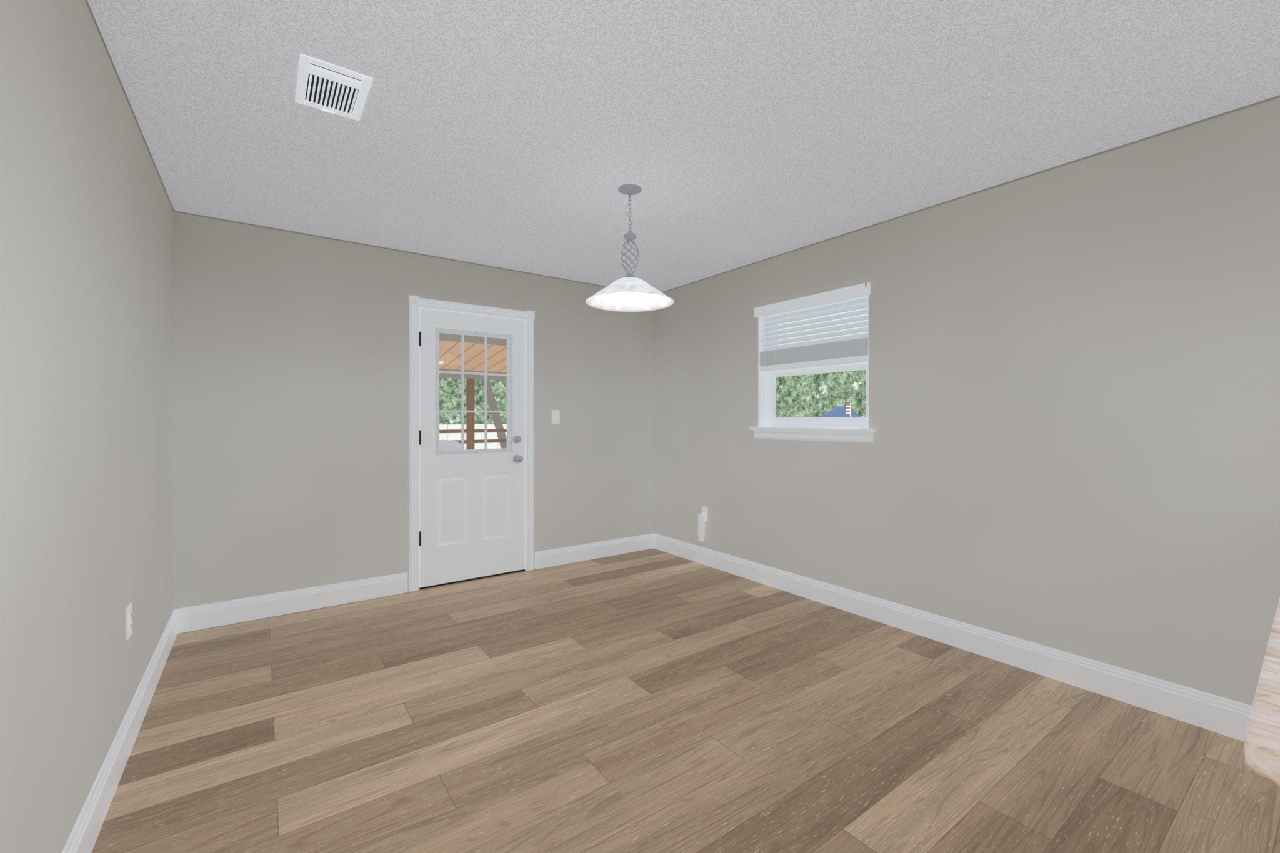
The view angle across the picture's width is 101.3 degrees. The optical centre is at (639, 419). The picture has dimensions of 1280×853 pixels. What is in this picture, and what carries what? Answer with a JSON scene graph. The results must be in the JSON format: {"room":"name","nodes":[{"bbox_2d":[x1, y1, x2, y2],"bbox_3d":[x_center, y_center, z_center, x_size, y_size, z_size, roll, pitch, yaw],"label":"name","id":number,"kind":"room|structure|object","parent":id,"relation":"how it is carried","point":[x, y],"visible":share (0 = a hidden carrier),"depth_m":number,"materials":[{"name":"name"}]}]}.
{"room":"empty dining room","nodes":[
{"label":"empty dining room","id":0,"kind":"room"},
{"bbox_2d":[0,0,173,852],"bbox_3d":[-1.115,0.014,0.712,0.160,2.440,5.600,0,0,-36],"label":"wall","id":1,"kind":"structure","parent":0,"point":[86,385],"depth_m":1.41,"materials":[{"name":"paint"}]},
{"bbox_2d":[61,608,181,852],"bbox_3d":[-1.044,1.164,0.764,0.016,0.140,5.600,0,0,-36],"label":"baseboard","id":2,"kind":"structure","parent":1,"relation":"attached to","point":[82,839],"depth_m":1.80,"materials":[{"name":"white wood"}]},
{"bbox_2d":[126,603,132,639],"bbox_3d":[-1.933,0.764,1.990,0.008,0.117,0.072,0,0,-36],"label":"electrical outlet","id":3,"kind":"object","parent":1,"relation":"attached to","point":[129,620],"visible":1,"depth_m":1.98,"materials":[{"name":"white plastic"}]},
{"bbox_2d":[173,211,653,609],"bbox_3d":[-1.324,0.014,4.113,3.800,2.440,0.160,0,0,-36],"label":"wall","id":4,"kind":"structure","parent":0,"point":[291,410],"depth_m":3.50,"materials":[{"name":"paint"}]},
{"bbox_2d":[181,572,407,633],"bbox_3d":[-2.162,1.164,3.400,1.226,0.140,0.016,0,0,-36],"label":"baseboard","id":5,"kind":"structure","parent":4,"relation":"attached to","point":[212,615],"depth_m":3.34,"materials":[{"name":"white wood"}]},
{"bbox_2d":[408,295,534,591],"bbox_3d":[-1.306,0.171,4.106,0.965,2.125,0.191,0,0,-36],"label":"door frame","id":6,"kind":"structure","parent":4,"relation":"attached to","point":[416,304],"depth_m":3.87,"materials":[{"name":"white wood"}]},
{"bbox_2d":[419,308,524,589],"bbox_3d":[-1.285,0.211,4.073,0.818,2.044,0.190,0,0,-36],"label":"door","id":7,"kind":"structure","parent":4,"relation":"in","point":[472,514],"depth_m":4.03,"materials":[{"name":"painted wood"},{"name":"glass"},{"name":"metal"}]},
{"bbox_2d":[551,410,559,423],"bbox_3d":[-0.709,-0.023,4.445,0.072,0.117,0.020,0,0,-36],"label":"switch plate","id":8,"kind":"object","parent":4,"relation":"attached to","point":[555,416],"visible":1,"depth_m":4.45,"materials":[{"name":"white plastic"}]},
{"bbox_2d":[535,533,654,569],"bbox_3d":[-0.374,1.164,4.689,1.205,0.140,0.016,0,0,-36],"label":"baseboard","id":9,"kind":"structure","parent":4,"relation":"attached to","point":[571,554],"depth_m":4.65,"materials":[{"name":"white wood"}]},
{"bbox_2d":[85,0,1279,292],"bbox_3d":[0.361,-1.253,1.777,3.800,0.107,5.920,0,0,-36],"label":"ceiling","id":10,"kind":"structure","parent":0,"point":[529,136],"depth_m":2.04,"materials":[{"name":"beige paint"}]},
{"bbox_2d":[295,53,373,121],"bbox_3d":[-1.124,-1.200,1.921,0.216,0.012,0.320,0,0,-36],"label":"ceiling vent","id":11,"kind":"object","parent":10,"relation":"in","point":[321,83],"visible":1,"depth_m":1.90,"materials":[{"name":"white metal"}]},
{"bbox_2d":[585,184,674,311],"bbox_3d":[-0.052,-0.902,2.750,0.463,0.609,0.463,0,0,-36],"label":"pendant light","id":12,"kind":"object","parent":10,"relation":"hanging from","point":[629,292],"visible":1,"depth_m":2.75,"materials":[{"name":"white glass"}]},
{"bbox_2d":[91,548,1279,852],"bbox_3d":[0.361,1.284,1.777,3.800,0.100,5.920,0,0,-36],"label":"floor","id":13,"kind":"structure","parent":0,"point":[652,700],"depth_m":2.02,"materials":[{"name":"brown wood"}]},
{"bbox_2d":[653,97,1279,705],"bbox_3d":[1.837,0.014,2.841,0.160,2.440,5.600,0,0,-36],"label":"wall","id":14,"kind":"structure","parent":0,"point":[1074,397],"depth_m":2.52,"materials":[{"name":"paint"}]},
{"bbox_2d":[698,506,707,541],"bbox_3d":[0.529,0.889,4.464,0.063,0.288,0.072,0,0,-36],"label":"air freshener","id":15,"kind":"object","parent":14,"relation":"attached to","point":[702,517],"visible":1,"depth_m":4.45,"materials":[{"name":"white plastic"}]},
{"bbox_2d":[749,426,876,443],"bbox_3d":[1.180,0.100,3.650,0.130,0.089,1.000,0,0,-36],"label":"window sill","id":16,"kind":"structure","parent":14,"relation":"attached to","point":[855,435],"depth_m":3.56,"materials":[{"name":"white wood"}]},
{"bbox_2d":[758,294,868,428],"bbox_3d":[1.225,-0.388,3.682,0.149,0.887,0.898,0,0,-36],"label":"window","id":17,"kind":"structure","parent":14,"relation":"in","point":[767,395],"depth_m":3.79,"materials":[{"name":"white plastic"}]},
{"bbox_2d":[754,281,870,414],"bbox_3d":[1.175,-0.444,3.646,0.096,0.816,0.924,0,0,-36],"label":"window blinds","id":18,"kind":"object","parent":17,"relation":"attached to","point":[849,349],"visible":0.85,"depth_m":3.60,"materials":[{"name":"white plastic"}]},
{"bbox_2d":[654,533,1251,741],"bbox_3d":[1.766,1.164,2.790,0.016,0.140,5.600,0,0,-36],"label":"baseboard","id":19,"kind":"structure","parent":14,"relation":"attached to","point":[1209,712],"depth_m":2.64,"materials":[{"name":"white wood"}]},
{"bbox_2d":[1244,596,1279,786],"bbox_3d":[1.672,0.778,0.929,2.217,0.912,0.724,0,0,-36],"label":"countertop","id":20,"kind":"structure","parent":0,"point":[1262,746],"depth_m":0.56,"materials":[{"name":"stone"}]},
{"label":"outside","id":21,"kind":"structure","parent":0,"visible":0},
{"bbox_2d":[439,377,506,439],"bbox_3d":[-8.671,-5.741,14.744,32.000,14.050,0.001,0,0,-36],"label":"trees","id":22,"kind":"object","parent":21,"point":[457,389],"depth_m":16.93,"materials":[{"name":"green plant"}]},
{"bbox_2d":[773,308,868,428],"bbox_3d":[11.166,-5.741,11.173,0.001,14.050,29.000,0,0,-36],"label":"trees","id":23,"kind":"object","parent":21,"point":[789,401],"depth_m":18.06,"materials":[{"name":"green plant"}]},
{"bbox_3d":[-2.821,1.304,6.633,32.000,0.100,38.000,0,0,-36],"label":"ground","id":24,"kind":"structure","parent":21,"visible":0},
{"bbox_2d":[439,424,506,449],"bbox_3d":[-5.340,0.684,12.232,18.465,1.140,0.030,0,0,-36],"label":"fence","id":25,"kind":"object","parent":24,"relation":"on","point":[477,435],"depth_m":13.13,"materials":[{"name":"white wood"}]},
{"bbox_2d":[439,333,506,449],"bbox_3d":[-2.016,-0.086,6.543,4.800,2.680,4.588,0,0,-36],"label":"porch","id":26,"kind":"object","parent":24,"relation":"on","point":[470,422],"depth_m":8.14,"materials":[{"name":"wood"}]},
{"bbox_2d":[439,440,461,450],"bbox_3d":[-2.419,0.743,6.460,0.950,0.979,0.650,0,0,-36],"label":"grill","id":27,"kind":"object","parent":26,"relation":"on","point":[451,444],"depth_m":6.26,"materials":[{"name":"grey metal"}]},
{"bbox_2d":[481,379,506,448],"bbox_3d":[-3.857,-1.750,12.051,2.130,6.063,0.194,0,0,-36],"label":"trunk","id":28,"kind":"object","parent":24,"relation":"on","point":[497,425],"depth_m":12.26,"materials":[{"name":"wood"}]},
{"bbox_2d":[821,403,860,416],"bbox_3d":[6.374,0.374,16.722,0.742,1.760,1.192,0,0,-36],"label":"house","id":29,"kind":"structure","parent":24,"relation":"on","point":[849,413],"depth_m":16.55,"materials":[{"name":"blue"}]}
]}

